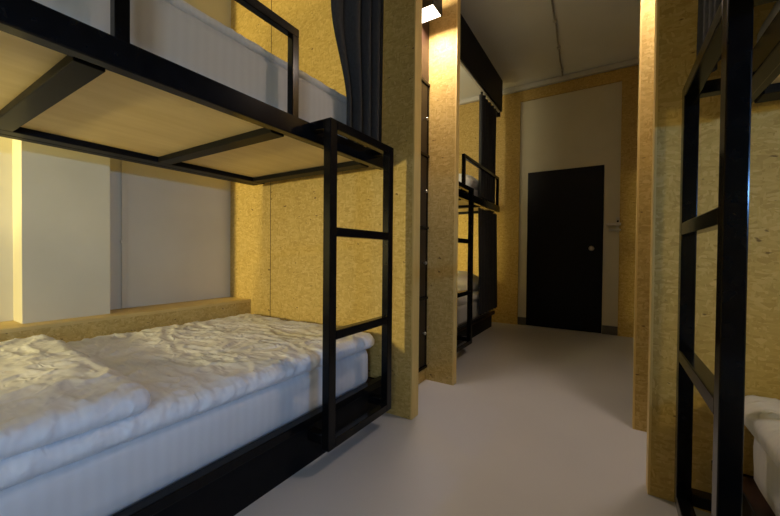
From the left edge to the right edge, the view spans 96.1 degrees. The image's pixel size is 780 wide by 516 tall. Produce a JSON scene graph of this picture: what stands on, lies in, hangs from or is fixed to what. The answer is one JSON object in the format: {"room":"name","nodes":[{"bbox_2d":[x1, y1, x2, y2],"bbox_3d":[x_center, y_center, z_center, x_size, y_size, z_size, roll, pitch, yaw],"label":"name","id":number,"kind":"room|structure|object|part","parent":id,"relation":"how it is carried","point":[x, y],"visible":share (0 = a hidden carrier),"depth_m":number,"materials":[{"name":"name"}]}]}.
{"room":"dormitory","nodes":[
{"label":"dormitory","id":0,"kind":"room"},
{"bbox_2d":[0,0,230,323],"bbox_3d":[-1.598,-0.697,2.375,0.265,3.200,7.730,1,1,32],"label":"wall","id":1,"kind":"structure","parent":0,"point":[60,209],"depth_m":2.02,"materials":[{"name":"paint"}]},
{"bbox_2d":[120,160,127,307],"bbox_3d":[-1.704,-0.982,2.243,0.018,2.610,0.041,1,1,32],"label":"conduit","id":2,"kind":"object","parent":1,"relation":"attached to","point":[123,241],"visible":0.56,"depth_m":2.25,"materials":[{"name":"paint"}]},
{"bbox_2d":[426,0,460,384],"bbox_3d":[-0.240,-0.693,2.986,1.715,3.200,0.060,1,1,32],"label":"wall","id":3,"kind":"structure","parent":0,"point":[444,31],"depth_m":2.56,"materials":[{"name":"beige wood"}]},
{"bbox_2d":[234,322,710,515],"bbox_3d":[0.289,0.976,1.202,4.760,0.080,7.730,1,1,32],"label":"floor","id":4,"kind":"structure","parent":0,"point":[534,420],"depth_m":1.72,"materials":[{"name":"grey concrete"}]},
{"bbox_2d":[0,297,249,342],"bbox_3d":[-1.770,0.618,1.945,0.268,0.578,2.090,1,1,32],"label":"wall ledge","id":5,"kind":"object","parent":4,"relation":"on","point":[124,320],"visible":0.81,"depth_m":2.08,"materials":[{"name":"beige wood"}]},
{"bbox_2d":[0,0,393,515],"bbox_3d":[-0.990,-0.021,1.478,1.250,1.884,2.050,1,1,32],"label":"bunk bed","id":6,"kind":"object","parent":4,"relation":"on","point":[66,82],"visible":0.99,"depth_m":1.42,"materials":[{"name":"black metal"}]},
{"bbox_3d":[-0.732,-0.751,0.950,0.032,0.334,0.036,1,1,32],"label":"guard post","id":7,"kind":"part","parent":6,"relation":"part of","materials":[{"name":"black metal"}]},
{"bbox_3d":[-1.482,-0.567,1.733,0.130,0.079,1.965,1,1,32],"label":"rail","id":8,"kind":"part","parent":6,"relation":"part of","materials":[{"name":"black metal"}]},
{"bbox_2d":[0,350,367,515],"bbox_3d":[-1.120,0.620,1.522,1.177,0.214,1.951,1,1,32],"label":"mattress","id":9,"kind":"object","parent":6,"relation":"on","point":[110,481],"visible":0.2,"depth_m":1.10,"materials":[{"name":"white fabric"}]},
{"bbox_2d":[0,313,373,489],"bbox_3d":[-1.111,0.476,1.560,1.254,0.106,1.994,1,1,32],"label":"duvet","id":10,"kind":"object","parent":9,"relation":"on","point":[187,370],"visible":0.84,"depth_m":1.47,"materials":[{"name":"white fabric"}]},
{"bbox_2d":[0,334,150,459],"bbox_3d":[-1.401,0.412,1.039,1.198,0.094,0.873,1,1,32],"label":"duvet","id":11,"kind":"object","parent":10,"relation":"on","point":[51,391],"visible":1,"depth_m":1.00,"materials":[{"name":"white fabric"}]},
{"bbox_3d":[-0.591,-0.552,1.212,0.066,0.079,2.030,1,1,32],"label":"rail","id":12,"kind":"part","parent":6,"relation":"part of","materials":[{"name":"black metal"}]},
{"bbox_2d":[33,0,356,142],"bbox_3d":[-1.084,-0.705,1.473,1.024,0.271,1.857,1,1,32],"label":"mattress","id":13,"kind":"object","parent":6,"relation":"on","point":[157,27],"visible":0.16,"depth_m":1.22,"materials":[{"name":"white fabric"}]},
{"bbox_2d":[164,0,346,103],"bbox_3d":[-1.089,-0.855,1.476,1.026,0.046,1.867,1,1,32],"label":"pad","id":14,"kind":"object","parent":13,"relation":"on","point":[182,5],"visible":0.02,"depth_m":1.36,"materials":[{"name":"white fabric"}]},
{"bbox_3d":[-0.588,0.734,1.232,0.045,0.038,2.050,1,1,32],"label":"rail","id":15,"kind":"part","parent":6,"relation":"part of","materials":[{"name":"black metal"}]},
{"bbox_3d":[-0.740,-0.935,0.930,0.032,0.037,1.300,1,1,32],"label":"guard rail","id":16,"kind":"part","parent":6,"relation":"part of","materials":[{"name":"black metal"}]},
{"bbox_3d":[-1.054,0.825,1.525,1.118,0.190,2.050,1,1,32],"label":"panel","id":17,"kind":"part","parent":6,"relation":"part of","materials":[{"name":"black metal"}]},
{"bbox_3d":[-0.406,-0.755,1.468,0.032,0.334,0.036,1,1,32],"label":"guard post","id":18,"kind":"part","parent":6,"relation":"part of","materials":[{"name":"black metal"}]},
{"bbox_3d":[-0.545,-0.557,2.237,0.949,0.056,0.085,1,1,32],"label":"rail","id":19,"kind":"part","parent":6,"relation":"part of","materials":[{"name":"black metal"}]},
{"bbox_2d":[418,22,429,383],"bbox_3d":[-0.060,-0.683,2.516,0.530,3.196,0.541,1,1,32],"label":"column","id":20,"kind":"structure","parent":4,"relation":"on","point":[425,85],"depth_m":2.57,"materials":[{"name":"wood"}]},
{"bbox_3d":[0.123,0.555,2.417,0.023,0.491,0.487,1,1,32],"label":"door","id":21,"kind":"part","parent":20,"relation":"part of","materials":[{"name":"brown laminate"}]},
{"bbox_3d":[0.128,0.038,2.409,0.023,0.496,0.487,1,1,32],"label":"door","id":22,"kind":"part","parent":20,"relation":"part of","materials":[{"name":"brown laminate"}]},
{"bbox_3d":[0.132,-0.487,2.402,0.023,0.506,0.487,1,1,32],"label":"door","id":23,"kind":"part","parent":20,"relation":"part of","materials":[{"name":"brown laminate"}]},
{"bbox_3d":[0.137,-1.014,2.395,0.023,0.501,0.487,1,1,32],"label":"door","id":24,"kind":"part","parent":20,"relation":"part of","materials":[{"name":"brown laminate"}]},
{"bbox_3d":[0.140,-1.787,2.381,0.020,0.981,0.541,1,1,32],"label":"panel","id":25,"kind":"part","parent":20,"relation":"part of","materials":[{"name":"brown wood"}]},
{"bbox_2d":[422,0,441,23],"bbox_3d":[0.251,-1.728,2.383,0.163,0.145,0.145,1,1,32],"label":"wall lamp","id":26,"kind":"object","parent":20,"relation":"attached to","point":[431,9],"visible":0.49,"depth_m":2.36,"materials":[{"name":"white plastic"}]},
{"bbox_2d":[422,5,439,22],"bbox_3d":[0.250,-1.662,2.384,0.151,0.007,0.133,1,1,32],"label":"diffuser","id":27,"kind":"object","parent":26,"relation":"attached to","point":[429,12],"depth_m":2.37,"materials":[{"name":"white plastic"}]},
{"bbox_2d":[457,153,499,351],"bbox_3d":[0.456,-0.067,3.965,1.250,1.934,2.000,1,1,32],"label":"bunk bed","id":28,"kind":"object","parent":4,"relation":"on","point":[468,203],"visible":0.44,"depth_m":3.44,"materials":[{"name":"black metal"}]},
{"bbox_3d":[0.727,-0.822,3.456,0.032,0.334,0.036,1,1,32],"label":"guard post","id":29,"kind":"part","parent":28,"relation":"part of","materials":[{"name":"black metal"}]},
{"bbox_2d":[457,299,488,326],"bbox_3d":[0.385,0.589,4.022,0.999,0.234,1.897,1,1,32],"label":"mattress","id":30,"kind":"object","parent":28,"relation":"on","point":[461,309],"visible":0.05,"depth_m":3.77,"materials":[{"name":"white fabric"}]},
{"bbox_2d":[457,290,478,305],"bbox_3d":[0.338,0.437,3.930,1.046,0.107,1.710,1,1,32],"label":"duvet","id":31,"kind":"object","parent":30,"relation":"on","point":[461,300],"visible":0.06,"depth_m":3.73,"materials":[{"name":"white fabric"}]},
{"bbox_2d":[457,271,478,291],"bbox_3d":[0.800,0.282,4.402,0.657,0.255,0.514,1,1,32],"label":"pillow","id":32,"kind":"object","parent":31,"relation":"on","point":[462,275],"visible":0.3,"depth_m":4.13,"materials":[{"name":"white fabric"}]},
{"bbox_3d":[0.360,0.803,4.032,1.043,0.190,2.000,1,1,32],"label":"panel","id":33,"kind":"part","parent":28,"relation":"part of","materials":[{"name":"black metal"}]},
{"bbox_3d":[0.826,0.712,3.739,0.030,0.038,2.000,1,1,32],"label":"rail","id":34,"kind":"part","parent":28,"relation":"part of","materials":[{"name":"black metal"}]},
{"bbox_3d":[0.947,-0.627,4.798,0.949,0.059,0.060,1,1,32],"label":"rail","id":35,"kind":"part","parent":28,"relation":"part of","materials":[{"name":"black metal"}]},
{"bbox_3d":[0.866,-0.623,3.715,0.066,0.079,1.980,1,1,32],"label":"rail","id":36,"kind":"part","parent":28,"relation":"part of","materials":[{"name":"black metal"}]},
{"bbox_3d":[1.054,-1.011,3.971,0.032,0.037,1.260,1,1,32],"label":"guard rail","id":37,"kind":"part","parent":28,"relation":"part of","materials":[{"name":"black metal"}]},
{"bbox_2d":[478,208,496,314],"bbox_3d":[1.204,0.044,4.301,0.052,1.225,0.824,1,1,32],"label":"curtain","id":38,"kind":"object","parent":28,"relation":"hanging from","point":[487,220],"visible":1,"depth_m":4.23,"materials":[{"name":"grey fabric"}]},
{"bbox_3d":[1.378,-0.830,4.492,0.032,0.334,0.036,1,1,32],"label":"guard post","id":39,"kind":"part","parent":28,"relation":"part of","materials":[{"name":"black metal"}]},
{"bbox_3d":[0.396,-0.719,3.997,1.004,0.157,1.809,1,1,32],"label":"mattress","id":40,"kind":"object","parent":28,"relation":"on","visible":0},
{"bbox_2d":[459,174,477,190],"bbox_3d":[0.781,-0.887,4.283,0.653,0.236,0.614,1,1,32],"label":"pillow","id":41,"kind":"object","parent":40,"relation":"on","point":[471,181],"visible":0.2,"depth_m":3.95,"materials":[{"name":"white fabric"}]},
{"bbox_2d":[674,0,779,515],"bbox_3d":[1.066,0.016,0.145,1.250,1.884,2.000,1,1,32],"label":"bunk bed","id":42,"kind":"object","parent":4,"relation":"on","point":[749,74],"visible":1,"depth_m":0.76,"materials":[{"name":"black metal"}]},
{"bbox_3d":[0.650,0.756,0.412,0.045,0.038,2.000,1,1,32],"label":"rail","id":43,"kind":"part","parent":42,"relation":"part of","materials":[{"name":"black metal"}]},
{"bbox_3d":[0.666,-0.529,0.381,0.066,0.079,1.980,1,1,32],"label":"rail","id":44,"kind":"part","parent":42,"relation":"part of","materials":[{"name":"black metal"}]},
{"bbox_2d":[753,437,779,515],"bbox_3d":[1.138,0.660,0.106,1.036,0.213,1.870,1,1,32],"label":"mattress","id":45,"kind":"object","parent":42,"relation":"on","point":[766,472],"visible":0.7,"depth_m":1.04,"materials":[{"name":"white fabric"}]},
{"bbox_2d":[744,395,779,468],"bbox_3d":[1.141,0.510,0.137,1.102,0.111,1.895,1,1,32],"label":"duvet","id":46,"kind":"object","parent":45,"relation":"on","point":[761,414],"visible":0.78,"depth_m":1.01,"materials":[{"name":"white fabric"}]},
{"bbox_3d":[1.557,-0.518,0.845,0.949,0.056,0.085,1,1,32],"label":"rail","id":47,"kind":"part","parent":42,"relation":"part of","materials":[{"name":"black metal"}]},
{"bbox_2d":[757,0,779,41],"bbox_3d":[1.121,-0.620,0.092,1.049,0.180,1.767,1,1,32],"label":"mattress","id":48,"kind":"object","parent":42,"relation":"on","point":[776,8],"visible":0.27,"depth_m":0.99,"materials":[{"name":"white fabric"}]},
{"bbox_2d":[230,0,779,512],"bbox_3d":[0.628,-0.668,1.695,4.560,3.200,0.112,1,1,32],"label":"wall","id":49,"kind":"structure","parent":0,"point":[276,228],"depth_m":2.00,"materials":[{"name":"yellow wood"}]},
{"bbox_2d":[460,0,639,99],"bbox_3d":[0.319,-2.313,1.157,4.760,0.100,7.730,1,1,32],"label":"ceiling","id":50,"kind":"structure","parent":0,"point":[518,37],"depth_m":3.60,"materials":[{"name":"grey paint"}]},
{"bbox_2d":[460,14,502,116],"bbox_3d":[0.843,-2.061,3.632,0.070,0.456,2.204,1,1,32],"label":"pelmet","id":51,"kind":"object","parent":50,"relation":"attached to","point":[473,58],"visible":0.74,"depth_m":3.77,"materials":[{"name":"black wood"}]},
{"bbox_2d":[478,92,496,203],"bbox_3d":[1.167,-1.272,4.193,0.069,1.170,0.641,1,1,32],"label":"curtain","id":52,"kind":"object","parent":51,"relation":"hanging from","point":[487,113],"visible":0.98,"depth_m":4.11,"materials":[{"name":"grey fabric"}]},
{"bbox_2d":[551,0,562,75],"bbox_3d":[1.426,-2.269,3.084,0.033,0.022,2.974,1,1,29],"label":"cable","id":53,"kind":"object","parent":50,"relation":"attached to","point":[552,4],"visible":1,"depth_m":3.56,"materials":[{"name":"white plastic"}]},
{"bbox_3d":[-0.610,-2.020,1.199,0.070,0.496,2.088,1,1,32],"label":"pelmet","id":54,"kind":"object","parent":50,"relation":"attached to","visible":0},
{"bbox_2d":[331,0,383,148],"bbox_3d":[-0.170,-1.225,1.864,0.074,1.225,0.452,1,1,32],"label":"curtain","id":55,"kind":"object","parent":54,"relation":"hanging from","point":[357,24],"visible":0.9,"depth_m":1.90,"materials":[{"name":"grey fabric"}]},
{"bbox_3d":[0.622,-1.998,0.407,0.070,0.496,2.058,1,1,32],"label":"pelmet","id":56,"kind":"object","parent":50,"relation":"attached to","visible":0},
{"bbox_2d":[696,0,721,72],"bbox_3d":[1.034,-1.236,1.082,0.053,1.160,0.450,1,1,32],"label":"curtain","id":57,"kind":"object","parent":56,"relation":"hanging from","point":[707,9],"visible":0.17,"depth_m":1.21,"materials":[{"name":"grey fabric"}]},
{"bbox_2d":[518,81,621,331],"bbox_3d":[2.343,-0.690,4.423,4.560,3.200,0.108,1,1,32],"label":"wall","id":58,"kind":"structure","parent":0,"point":[580,128],"depth_m":4.34,"materials":[{"name":"paint"}]},
{"bbox_2d":[458,92,520,324],"bbox_3d":[1.059,-0.676,5.152,1.610,3.130,0.024,1,1,32],"label":"wall","id":59,"kind":"structure","parent":58,"relation":"attached to","point":[508,125],"depth_m":4.82,"materials":[{"name":"yellow wood"}]},
{"bbox_2d":[460,58,638,104],"bbox_3d":[2.312,-2.254,4.329,4.560,0.060,0.062,1,1,32],"label":"trim","id":60,"kind":"structure","parent":58,"relation":"attached to","point":[632,62],"depth_m":4.38,"materials":[{"name":"white paint"}]},
{"bbox_2d":[526,165,603,332],"bbox_3d":[2.184,-0.111,4.430,0.866,2.027,0.114,1,1,32],"label":"door","id":61,"kind":"structure","parent":58,"relation":"in","point":[565,210],"depth_m":4.42,"materials":[{"name":"black paint"}]},
{"bbox_2d":[518,317,617,335],"bbox_3d":[2.211,0.857,4.448,1.136,0.105,0.010,1,1,32],"label":"baseboard","id":62,"kind":"structure","parent":58,"relation":"attached to","point":[609,330],"depth_m":4.20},
{"bbox_2d":[520,69,621,101],"bbox_3d":[2.235,-2.151,4.401,1.136,0.138,0.024,1,1,32],"label":"trim","id":63,"kind":"structure","parent":58,"relation":"attached to","point":[614,76],"depth_m":4.36,"materials":[{"name":"wood"}]},
{"bbox_2d":[606,217,620,231],"bbox_3d":[2.630,-0.393,4.122,0.145,0.180,0.100,1,1,32],"label":"wall bracket","id":64,"kind":"object","parent":58,"relation":"attached to","point":[617,223],"visible":1,"depth_m":4.12,"materials":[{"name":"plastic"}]},
{"bbox_2d":[617,65,638,337],"bbox_3d":[3.470,-0.633,3.637,1.814,3.130,0.024,1,1,32],"label":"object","id":65,"kind":"structure","parent":58,"relation":"attached to","point":[630,75],"depth_m":4.07,"materials":[{"name":"yellow wood"}]},
{"bbox_2d":[632,0,654,431],"bbox_3d":[2.114,-0.651,1.448,1.782,3.200,0.060,1,1,32],"label":"wall","id":66,"kind":"structure","parent":0,"point":[647,7],"depth_m":1.89,"materials":[{"name":"beige wood"}]}
]}

